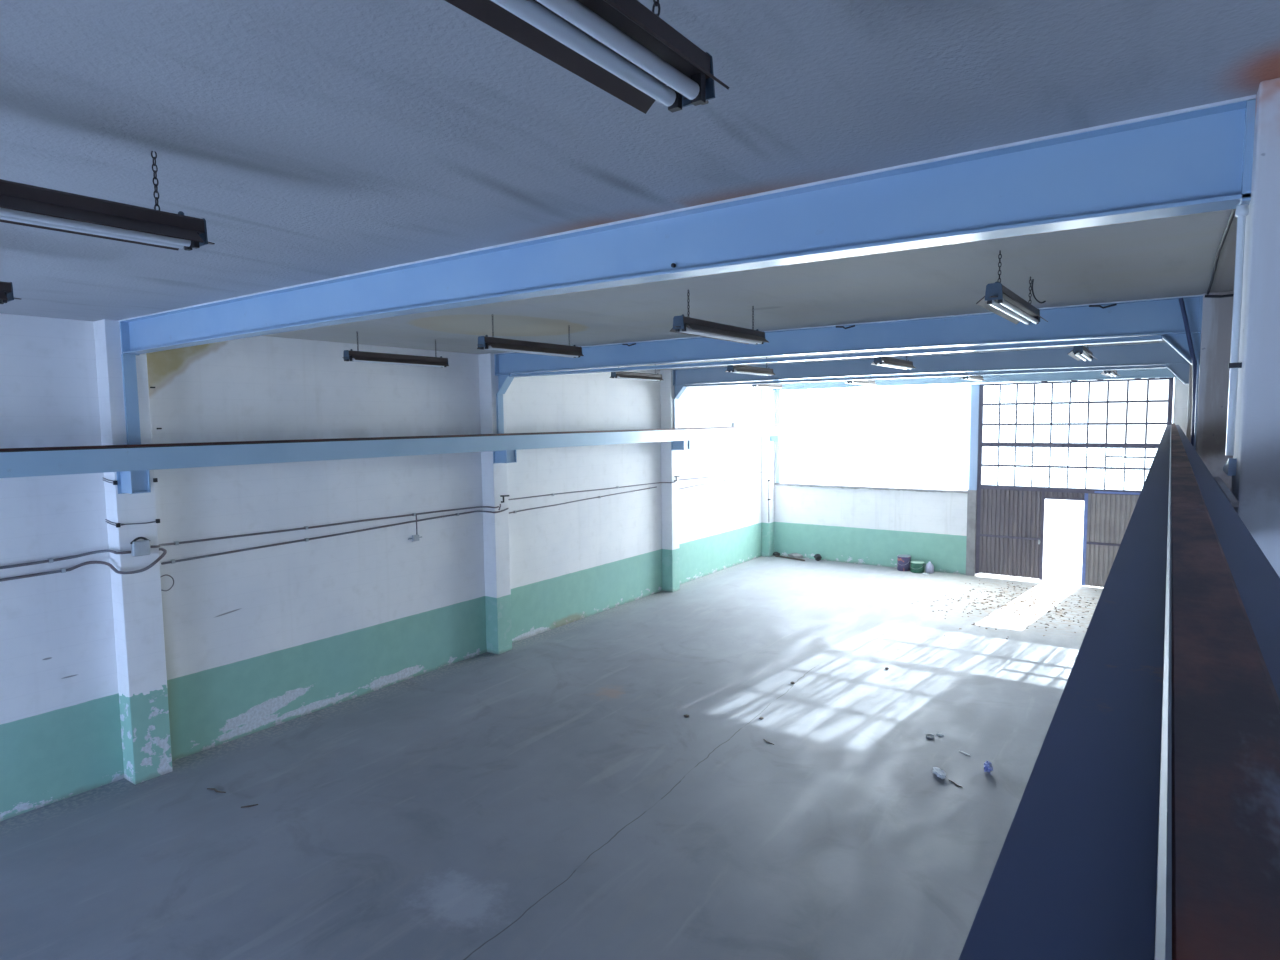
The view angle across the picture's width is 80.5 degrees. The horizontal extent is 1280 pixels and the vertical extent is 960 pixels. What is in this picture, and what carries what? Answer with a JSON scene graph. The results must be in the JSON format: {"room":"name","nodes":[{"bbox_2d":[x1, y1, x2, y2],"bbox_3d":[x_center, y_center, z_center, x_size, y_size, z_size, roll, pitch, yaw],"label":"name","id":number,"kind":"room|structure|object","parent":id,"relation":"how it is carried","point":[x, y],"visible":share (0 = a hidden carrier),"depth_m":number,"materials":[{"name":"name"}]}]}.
{"room":"empty warehouse","nodes":[
{"label":"empty warehouse","id":0,"kind":"room"},
{"bbox_2d":[0,313,761,820],"bbox_3d":[-3.499,0.513,11.655,0.300,5.000,24.940,3,6,35],"label":"wall","id":1,"kind":"structure","parent":0,"point":[255,640],"depth_m":10.03,"materials":[{"name":"white paint"}]},
{"bbox_2d":[0,568,68,581],"bbox_3d":[-7.650,1.164,5.445,0.049,0.074,5.950,3,6,35],"label":"conduit pipe","id":2,"kind":"object","parent":1,"relation":"attached to","point":[63,570],"visible":1,"depth_m":7.63,"materials":[{"name":"grey plastic"}]},
{"bbox_2d":[68,548,166,573],"bbox_3d":[-5.570,0.892,8.132,0.329,0.218,0.870,3,6,35],"label":"flexible hose","id":3,"kind":"object","parent":2,"relation":"attached to","point":[159,558],"visible":0.9,"depth_m":8.04,"materials":[{"name":"black plastic"}]},
{"bbox_2d":[0,550,130,568],"bbox_3d":[-7.398,1.010,5.544,0.338,0.099,6.422,3,6,35],"label":"conduit pipe","id":4,"kind":"object","parent":1,"relation":"attached to","point":[50,560],"visible":1,"depth_m":7.80,"materials":[{"name":"grey plastic"}]},
{"bbox_2d":[160,575,173,590],"bbox_3d":[-5.417,1.176,8.658,0.012,0.193,0.158,3,6,37],"label":"wire loop","id":5,"kind":"object","parent":1,"relation":"attached to","point":[162,575],"visible":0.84,"depth_m":8.67,"materials":[{"name":"grey metal"}]},
{"bbox_2d":[150,506,498,547],"bbox_3d":[-3.953,0.583,10.460,0.324,0.123,5.224,3,6,35],"label":"conduit pipe","id":6,"kind":"object","parent":1,"relation":"attached to","point":[412,514],"visible":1,"depth_m":10.01,"materials":[{"name":"grey plastic"}]},
{"bbox_2d":[161,508,508,564],"bbox_3d":[-3.920,0.710,10.716,0.292,0.138,5.231,3,6,38],"label":"conduit pipe","id":7,"kind":"object","parent":1,"relation":"attached to","point":[172,561],"visible":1,"depth_m":10.10,"materials":[{"name":"grey plastic"}]},
{"bbox_2d":[408,535,421,540],"bbox_3d":[-3.409,0.881,11.502,0.050,0.090,0.260,3,6,35],"label":"wall socket","id":8,"kind":"object","parent":1,"relation":"attached to","point":[414,537],"visible":1,"depth_m":11.47,"materials":[{"name":"grey plastic"}]},
{"bbox_2d":[509,486,656,513],"bbox_3d":[-0.985,0.366,14.936,0.049,0.125,4.700,3,6,35],"label":"conduit pipe","id":9,"kind":"object","parent":1,"relation":"attached to","point":[656,486],"visible":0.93,"depth_m":14.63,"materials":[{"name":"grey plastic"}]},
{"bbox_2d":[508,482,674,499],"bbox_3d":[-0.906,0.197,14.997,0.270,0.082,5.169,3,6,38],"label":"conduit pipe","id":10,"kind":"object","parent":1,"relation":"attached to","point":[657,482],"visible":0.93,"depth_m":14.79,"materials":[{"name":"grey plastic"}]},
{"bbox_2d":[680,474,755,488],"bbox_3d":[1.997,0.040,19.184,0.049,0.121,4.200,3,6,35],"label":"conduit pipe","id":11,"kind":"object","parent":1,"relation":"attached to","point":[753,474],"visible":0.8,"depth_m":19.06,"materials":[{"name":"grey plastic"}]},
{"bbox_2d":[679,472,760,479],"bbox_3d":[2.038,-0.100,19.234,0.049,0.131,4.650,3,6,35],"label":"conduit pipe","id":12,"kind":"object","parent":1,"relation":"attached to","point":[752,472],"visible":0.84,"depth_m":19.16,"materials":[{"name":"grey plastic"}]},
{"bbox_2d":[775,391,775,482],"bbox_3d":[3.794,-1.370,21.461,0.290,2.970,0.300,3,6,35],"label":"trim","id":13,"kind":"structure","parent":1,"relation":"attached to","point":[775,391],"depth_m":21.30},
{"bbox_2d":[0,556,1103,959],"bbox_3d":[0.602,3.326,8.838,10.450,0.250,25.240,3,6,35],"label":"floor","id":14,"kind":"structure","parent":0,"point":[554,795],"depth_m":7.78,"materials":[{"name":"concrete"}]},
{"bbox_2d":[93,319,171,784],"bbox_3d":[-5.525,0.807,8.264,0.284,5.000,0.380,3,6,35],"label":"concrete column","id":15,"kind":"structure","parent":14,"relation":"on","point":[136,597],"depth_m":8.19,"materials":[{"name":"paint"}]},
{"bbox_2d":[103,478,157,484],"bbox_3d":[-5.519,-0.002,8.191,0.309,0.069,0.423,3,6,35],"label":"tie","id":16,"kind":"object","parent":15,"relation":"attached to","point":[154,479],"visible":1,"depth_m":8.04,"materials":[{"name":"black metal"}]},
{"bbox_2d":[121,354,140,444],"bbox_3d":[-5.409,-0.723,8.054,0.035,1.210,0.120,3,6,35],"label":"stanchion","id":17,"kind":"object","parent":15,"relation":"attached to","point":[129,373],"visible":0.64,"depth_m":8.03,"materials":[{"name":"blue metal"}]},
{"bbox_2d":[105,519,159,527],"bbox_3d":[-5.515,0.447,8.224,0.309,0.069,0.417,3,6,35],"label":"tie","id":18,"kind":"object","parent":15,"relation":"attached to","point":[117,525],"visible":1,"depth_m":8.11,"materials":[{"name":"black metal"}]},
{"bbox_2d":[117,470,150,493],"bbox_3d":[-5.339,0.020,8.003,0.261,0.247,0.240,3,6,35],"label":"bracket","id":19,"kind":"object","parent":15,"relation":"attached to","point":[131,482],"visible":0.84,"depth_m":7.95,"materials":[{"name":"blue metal"}]},
{"bbox_2d":[0,425,782,477],"bbox_3d":[-3.118,-0.512,11.083,0.201,0.270,24.390,3,6,35],"label":"girder","id":20,"kind":"object","parent":19,"relation":"on","point":[36,461],"visible":1,"depth_m":9.35,"materials":[{"name":"grey paint"}]},
{"bbox_2d":[130,537,149,556],"bbox_3d":[-5.378,0.713,8.152,0.078,0.202,0.196,3,6,35],"label":"junction box","id":21,"kind":"object","parent":15,"relation":"attached to","point":[142,547],"visible":1,"depth_m":8.12,"materials":[{"name":"grey plastic"}]},
{"bbox_2d":[207,788,225,792],"bbox_3d":[-4.515,3.310,8.066,0.261,0.020,0.041,1,5,25],"label":"twig","id":22,"kind":"object","parent":14,"relation":"on","point":[214,789],"visible":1,"depth_m":8.05,"materials":[{"name":"wood"}]},
{"bbox_2d":[478,353,511,654],"bbox_3d":[-2.420,0.419,12.684,0.284,5.000,0.330,3,6,35],"label":"concrete column","id":23,"kind":"structure","parent":14,"relation":"on","point":[494,475],"depth_m":12.60,"materials":[{"name":"paint"}]},
{"bbox_2d":[496,394,503,433],"bbox_3d":[-2.305,-0.963,12.482,0.035,0.915,0.120,3,6,35],"label":"stanchion","id":24,"kind":"object","parent":23,"relation":"attached to","point":[499,397],"visible":0.64,"depth_m":12.45,"materials":[{"name":"blue metal"}]},
{"bbox_2d":[493,450,516,462],"bbox_3d":[-2.212,-0.385,12.442,0.276,0.217,0.290,3,6,35],"label":"bracket","id":25,"kind":"object","parent":23,"relation":"attached to","point":[505,456],"visible":0.84,"depth_m":12.38,"materials":[{"name":"blue metal"}]},
{"bbox_2d":[660,369,679,591],"bbox_3d":[0.681,0.032,17.099,0.284,5.000,0.310,3,6,35],"label":"concrete column","id":26,"kind":"structure","parent":14,"relation":"on","point":[670,555],"depth_m":17.01,"materials":[{"name":"paint"}]},
{"bbox_2d":[673,399,677,427],"bbox_3d":[0.796,-1.351,16.897,0.035,0.915,0.120,3,6,35],"label":"stanchion","id":27,"kind":"object","parent":26,"relation":"attached to","point":[675,401],"visible":0.64,"depth_m":16.86,"materials":[{"name":"metal"}]},
{"bbox_2d":[671,440,689,449],"bbox_3d":[0.909,-0.772,16.850,0.316,0.217,0.300,3,6,35],"label":"bracket","id":28,"kind":"object","parent":26,"relation":"attached to","point":[675,445],"visible":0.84,"depth_m":16.78,"materials":[{"name":"blue metal"}]},
{"bbox_2d":[761,380,774,556],"bbox_3d":[3.606,-0.336,21.292,0.250,5.000,0.340,3,6,35],"label":"concrete column","id":29,"kind":"structure","parent":14,"relation":"on","point":[768,395],"depth_m":21.20,"materials":[{"name":"paint"}]},
{"bbox_2d":[768,480,770,521],"bbox_3d":[3.605,0.582,21.097,0.040,1.200,0.110,3,6,35],"label":"pipe","id":30,"kind":"object","parent":29,"relation":"attached to","point":[768,480],"visible":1,"depth_m":21.09,"materials":[{"name":"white metal"}]},
{"bbox_2d":[770,435,781,441],"bbox_3d":[3.784,-1.156,21.058,0.250,0.187,0.280,3,6,35],"label":"bracket","id":31,"kind":"object","parent":29,"relation":"attached to","point":[776,438],"visible":0.87,"depth_m":20.98,"materials":[{"name":"white metal"}]},
{"bbox_2d":[775,555,804,560],"bbox_3d":[4.159,2.162,20.955,0.071,0.044,0.983,-5,6,-43],"label":"bar","id":32,"kind":"object","parent":14,"relation":"on","point":[775,555],"visible":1,"depth_m":20.95,"materials":[{"name":"grey metal"}]},
{"bbox_2d":[787,553,803,558],"bbox_3d":[4.325,2.108,21.035,0.484,0.153,0.176,3,6,35],"label":"lump","id":33,"kind":"object","parent":14,"relation":"on","point":[793,555],"visible":0.99,"depth_m":20.98,"materials":[{"name":"grey concrete"}]},
{"bbox_2d":[814,554,821,560],"bbox_3d":[4.844,2.109,20.615,0.219,0.205,0.174,3,6,35],"label":"lump","id":34,"kind":"object","parent":14,"relation":"on","point":[817,557],"visible":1,"depth_m":20.56,"materials":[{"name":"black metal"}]},
{"bbox_2d":[897,555,910,570],"bbox_3d":[6.709,2.113,19.242,0.330,0.374,0.368,3,6,35],"label":"bucket","id":35,"kind":"object","parent":14,"relation":"on","point":[903,561],"visible":1,"depth_m":19.13,"materials":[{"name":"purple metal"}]},
{"bbox_2d":[910,561,924,572],"bbox_3d":[6.965,2.188,19.020,0.340,0.254,0.379,3,6,35],"label":"bucket","id":36,"kind":"object","parent":14,"relation":"on","point":[915,566],"visible":1,"depth_m":18.91,"materials":[{"name":"green plastic"}]},
{"bbox_2d":[925,562,933,573],"bbox_3d":[7.237,2.179,18.901,0.200,0.285,0.200,3,6,35],"label":"plastic jug","id":37,"kind":"object","parent":14,"relation":"on","point":[929,568],"visible":1,"depth_m":18.83,"materials":[{"name":"white plastic"}]},
{"bbox_2d":[925,734,934,738],"bbox_3d":[3.535,3.125,9.223,0.108,0.023,0.108,3,6,35],"label":"ring","id":38,"kind":"object","parent":14,"relation":"on","point":[930,736],"visible":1,"depth_m":9.23,"materials":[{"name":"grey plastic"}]},
{"bbox_2d":[932,767,946,778],"bbox_3d":[3.259,3.185,8.231,0.113,0.067,0.245,-1,5,-5],"label":"crumpled paper","id":39,"kind":"object","parent":14,"relation":"on","point":[940,773],"visible":1,"depth_m":8.19,"materials":[{"name":"white paper"}]},
{"bbox_2d":[966,384,979,575],"bbox_3d":[8.158,0.006,18.492,0.200,4.660,0.340,3,6,35],"label":"column","id":40,"kind":"structure","parent":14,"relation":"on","point":[975,391],"depth_m":18.36,"materials":[{"name":"blue concrete"}]},
{"bbox_2d":[975,378,1173,586],"bbox_3d":[9.754,0.042,17.258,3.830,4.710,0.130,3,6,35],"label":"door","id":41,"kind":"structure","parent":40,"relation":"attached to","point":[1125,414],"depth_m":17.10,"materials":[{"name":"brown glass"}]},
{"bbox_2d":[984,760,992,771],"bbox_3d":[3.824,3.144,8.298,0.100,0.126,0.131,3,6,35],"label":"wrapper","id":42,"kind":"object","parent":14,"relation":"on","point":[988,767],"visible":1,"depth_m":8.27,"materials":[{"name":"blue plastic"}]},
{"bbox_2d":[911,582,1093,638],"bbox_3d":[7.686,2.602,15.217,4.011,0.016,5.525,3,6,35],"label":"leaf litter","id":43,"kind":"object","parent":14,"relation":"on","point":[1007,582],"visible":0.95,"depth_m":15.69,"materials":[{"name":"brown plant"}]},
{"bbox_2d":[1186,364,1192,442],"bbox_3d":[8.520,0.380,11.624,0.281,5.000,0.310,3,6,35],"label":"concrete column","id":44,"kind":"structure","parent":14,"relation":"on","point":[1189,408],"depth_m":11.45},
{"bbox_2d":[1196,291,1233,490],"bbox_3d":[5.418,0.768,7.209,0.281,5.000,0.330,3,6,35],"label":"concrete column","id":45,"kind":"structure","parent":14,"relation":"on","point":[1216,330],"depth_m":6.96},
{"bbox_2d":[1193,359,1199,449],"bbox_3d":[5.189,-0.572,7.062,0.021,1.101,0.036,3,6,35],"label":"pipe","id":46,"kind":"object","parent":45,"relation":"attached to","point":[1198,360],"visible":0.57,"depth_m":7.04,"materials":[{"name":"white metal"}]},
{"bbox_2d":[1205,294,1233,297],"bbox_3d":[5.285,-1.674,6.863,0.262,0.039,0.024,3,6,36],"label":"cable","id":47,"kind":"object","parent":45,"relation":"attached to","point":[1227,295],"visible":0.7,"depth_m":6.87,"materials":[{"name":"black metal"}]},
{"bbox_2d":[1231,77,1279,577],"bbox_3d":[2.314,1.156,2.789,0.281,5.000,0.380,3,6,35],"label":"concrete column","id":48,"kind":"structure","parent":14,"relation":"on","point":[1256,482],"depth_m":2.56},
{"bbox_2d":[1223,458,1236,475],"bbox_3d":[2.244,-0.058,2.879,0.023,0.063,0.320,3,6,35],"label":"tie","id":49,"kind":"object","parent":48,"relation":"attached to","point":[1229,468],"visible":1,"depth_m":2.75,"materials":[{"name":"blue paint"}]},
{"bbox_2d":[1225,204,1248,455],"bbox_3d":[2.152,-0.534,2.730,0.040,0.892,0.038,3,6,35],"label":"downpipe","id":50,"kind":"object","parent":48,"relation":"attached to","point":[1242,211],"visible":1,"depth_m":2.72,"materials":[{"name":"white metal"}]},
{"bbox_3d":[2.072,0.331,2.862,0.259,0.217,0.260,3,6,35],"label":"bracket","id":51,"kind":"object","parent":48,"relation":"attached to","visible":0},
{"bbox_2d":[959,423,1279,959],"bbox_3d":[4.221,-0.185,5.956,0.220,0.271,24.390,3,6,35],"label":"girder","id":52,"kind":"object","parent":51,"relation":"on","point":[1145,825],"visible":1,"depth_m":0.47,"materials":[{"name":"metal"}]},
{"bbox_2d":[0,0,1279,369],"bbox_3d":[0.543,-1.907,8.420,10.450,0.250,25.240,3,6,35],"label":"ceiling","id":53,"kind":"structure","parent":0,"point":[312,140],"depth_m":2.91,"materials":[{"name":"white paint"}]},
{"bbox_2d":[0,281,20,303],"bbox_3d":[-4.243,-1.190,3.929,0.236,0.370,1.630,3,6,36],"label":"fluorescent light","id":54,"kind":"object","parent":53,"relation":"hanging from","point":[6,288],"visible":1,"depth_m":4.51,"materials":[{"name":"black metal"}]},
{"bbox_2d":[0,151,214,250],"bbox_3d":[-2.309,-1.104,2.579,0.236,0.370,1.630,3,6,36],"label":"fluorescent light","id":55,"kind":"object","parent":53,"relation":"hanging from","point":[20,204],"visible":1,"depth_m":2.87,"materials":[{"name":"metal"}]},
{"bbox_2d":[342,331,448,366],"bbox_3d":[-3.071,-1.658,9.632,0.236,0.370,1.630,2,6,34],"label":"fluorescent light","id":56,"kind":"object","parent":53,"relation":"hanging from","point":[349,355],"visible":1,"depth_m":9.50,"materials":[{"name":"metal"}]},
{"bbox_2d":[477,316,583,357],"bbox_3d":[-1.170,-1.574,8.304,0.236,0.370,1.630,3,6,36],"label":"fluorescent light","id":57,"kind":"object","parent":53,"relation":"hanging from","point":[485,342],"visible":1,"depth_m":8.16,"materials":[{"name":"metal"}]},
{"bbox_2d":[445,0,729,113],"bbox_3d":[-0.310,-1.015,1.183,0.236,0.370,1.630,3,6,35],"label":"fluorescent light","id":58,"kind":"object","parent":53,"relation":"hanging from","point":[623,48],"visible":1,"depth_m":1.56,"materials":[{"name":"metal"}]},
{"bbox_2d":[610,364,662,380],"bbox_3d":[-0.044,-2.037,13.941,0.236,0.370,1.630,2,6,34],"label":"fluorescent light","id":59,"kind":"object","parent":53,"relation":"hanging from","point":[621,375],"visible":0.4,"depth_m":13.83,"materials":[{"name":"metal"}]},
{"bbox_2d":[118,94,1255,354],"bbox_3d":[-1.617,-1.335,5.361,9.285,0.355,0.172,3,6,35],"label":"roof beam","id":60,"kind":"structure","parent":53,"relation":"attached to","point":[1197,159],"depth_m":3.59,"materials":[{"name":"blue metal"}]},
{"bbox_2d":[670,292,768,344],"bbox_3d":[0.763,-1.488,6.954,0.236,0.370,1.630,3,6,35],"label":"fluorescent light","id":61,"kind":"object","parent":53,"relation":"hanging from","point":[682,324],"visible":1,"depth_m":6.79,"materials":[{"name":"metal"}]},
{"bbox_2d":[725,357,774,375],"bbox_3d":[1.857,-1.952,12.614,0.236,0.370,1.630,2,6,34],"label":"fluorescent light","id":62,"kind":"object","parent":53,"relation":"hanging from","point":[742,369],"visible":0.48,"depth_m":12.46,"materials":[{"name":"metal"}]},
{"bbox_2d":[750,381,782,388],"bbox_3d":[3.110,-2.431,18.431,0.236,0.370,1.630,2,6,34],"label":"fluorescent light","id":63,"kind":"object","parent":53,"relation":"hanging from","point":[776,385],"visible":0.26,"depth_m":18.36,"materials":[{"name":"metal"}]},
{"bbox_2d":[494,294,1202,393],"bbox_3d":[1.474,-1.572,9.772,9.285,0.655,0.172,3,6,35],"label":"roof beam","id":64,"kind":"structure","parent":53,"relation":"attached to","point":[1144,320],"depth_m":8.65,"materials":[{"name":"blue metal"}]},
{"bbox_2d":[836,325,854,328],"bbox_3d":[2.423,-1.804,8.934,0.235,0.050,0.038,3,6,35],"label":"stub","id":65,"kind":"object","parent":64,"relation":"attached to","point":[852,325],"visible":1,"depth_m":8.92,"materials":[{"name":"black metal"}]},
{"bbox_2d":[1089,303,1116,308],"bbox_3d":[4.553,-1.709,7.446,0.235,0.050,0.038,3,6,35],"label":"stub","id":66,"kind":"object","parent":64,"relation":"attached to","point":[1115,304],"visible":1,"depth_m":7.43,"materials":[{"name":"black metal"}]},
{"bbox_2d":[1179,297,1196,445],"bbox_3d":[5.136,-0.968,7.108,0.181,1.485,0.066,3,6,35],"label":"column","id":67,"kind":"structure","parent":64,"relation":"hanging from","point":[1181,301],"depth_m":7.08,"materials":[{"name":"metal"}]},
{"bbox_2d":[845,376,876,384],"bbox_3d":[5.010,-2.346,17.103,0.236,0.370,1.630,3,6,36],"label":"fluorescent light","id":68,"kind":"object","parent":53,"relation":"hanging from","point":[860,382],"visible":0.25,"depth_m":17.01,"materials":[{"name":"metal"}]},
{"bbox_2d":[871,349,914,369],"bbox_3d":[3.791,-1.866,11.263,0.236,0.370,1.630,3,6,36],"label":"fluorescent light","id":69,"kind":"object","parent":53,"relation":"hanging from","point":[884,361],"visible":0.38,"depth_m":11.09,"materials":[{"name":"metal"}]},
{"bbox_2d":[672,342,1189,398],"bbox_3d":[4.570,-1.959,14.180,9.285,0.655,0.172,3,6,35],"label":"roof beam","id":70,"kind":"structure","parent":53,"relation":"attached to","point":[1155,354],"depth_m":13.33,"materials":[{"name":"blue metal"}]},
{"bbox_2d":[960,371,985,381],"bbox_3d":[6.944,-2.260,15.752,0.236,0.370,1.630,2,6,34],"label":"fluorescent light","id":71,"kind":"object","parent":53,"relation":"hanging from","point":[978,378],"visible":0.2,"depth_m":15.63,"materials":[{"name":"metal"}]},
{"bbox_2d":[773,366,1176,390],"bbox_3d":[7.538,-2.479,18.396,9.285,0.355,0.172,3,6,35],"label":"roof beam","id":72,"kind":"structure","parent":53,"relation":"attached to","point":[1155,372],"depth_m":17.87,"materials":[{"name":"blue metal"}]},
{"bbox_2d":[976,251,1047,324],"bbox_3d":[2.763,-1.399,5.557,0.236,0.370,1.630,3,6,36],"label":"fluorescent light","id":73,"kind":"object","parent":53,"relation":"hanging from","point":[998,299],"visible":1,"depth_m":5.32,"materials":[{"name":"metal"}]},
{"bbox_2d":[1031,279,1045,302],"bbox_3d":[3.281,-1.554,6.242,0.286,0.171,0.035,-5,6,-43],"label":"loose wire","id":74,"kind":"object","parent":53,"relation":"hanging from","point":[1032,279],"visible":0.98,"depth_m":6.20,"materials":[{"name":"black metal"}]},
{"bbox_2d":[1068,345,1097,360],"bbox_3d":[5.790,-1.777,9.867,0.236,0.370,1.630,3,6,35],"label":"fluorescent light","id":75,"kind":"object","parent":53,"relation":"hanging from","point":[1079,352],"visible":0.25,"depth_m":9.60,"materials":[{"name":"metal"}]},
{"bbox_2d":[1100,370,1119,376],"bbox_3d":[8.943,-2.171,14.356,0.236,0.370,1.630,3,6,36],"label":"fluorescent light","id":76,"kind":"object","parent":53,"relation":"hanging from","point":[1111,373],"visible":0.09,"depth_m":14.15,"materials":[{"name":"metal"}]},
{"bbox_2d":[1207,209,1235,294],"bbox_3d":[3.765,-1.519,4.892,0.032,0.025,4.920,3,6,35],"label":"cable","id":77,"kind":"object","parent":53,"relation":"attached to","point":[1232,215],"visible":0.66,"depth_m":4.90,"materials":[{"name":"black metal"}]},
{"bbox_2d":[774,485,967,574],"bbox_3d":[5.903,1.214,20.207,5.370,2.030,0.300,3,6,35],"label":"wall","id":78,"kind":"structure","parent":0,"point":[864,526],"depth_m":19.88,"materials":[{"name":"paint"}]},
{"bbox_2d":[775,483,967,492],"bbox_3d":[5.993,0.188,20.017,5.080,0.045,0.360,3,6,35],"label":"trim","id":79,"kind":"structure","parent":78,"relation":"on","point":[795,484],"depth_m":19.71,"materials":[{"name":"grey concrete"}]},
{"bbox_2d":[776,391,781,482],"bbox_3d":[3.906,-1.215,21.256,0.120,2.590,0.130,3,6,35],"label":"window post","id":80,"kind":"object","parent":79,"relation":"on","point":[778,393],"visible":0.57,"depth_m":21.22,"materials":[{"name":"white paint"}]},
{"bbox_2d":[782,383,971,489],"bbox_3d":[5.995,-1.165,19.933,5.080,2.665,0.060,3,6,35],"label":"window","id":81,"kind":"structure","parent":78,"relation":"in","point":[907,436],"depth_m":19.75,"materials":[{"name":"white glass"}]},
{"bbox_2d":[1173,377,1188,434],"bbox_3d":[11.572,-0.013,16.117,0.450,5.000,0.300,3,6,35],"label":"wall","id":82,"kind":"structure","parent":0,"point":[1180,389],"depth_m":15.93,"materials":[{"name":"white paint"}]},
{"label":"outside","id":83,"kind":"structure","parent":0,"visible":0},
{"bbox_2d":[979,452,1154,583],"bbox_3d":[32.081,0.146,44.833,60.000,0.250,70.050,3,6,35],"label":"paving","id":84,"kind":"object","parent":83,"point":[1063,519],"depth_m":43.33,"materials":[{"name":"concrete"}]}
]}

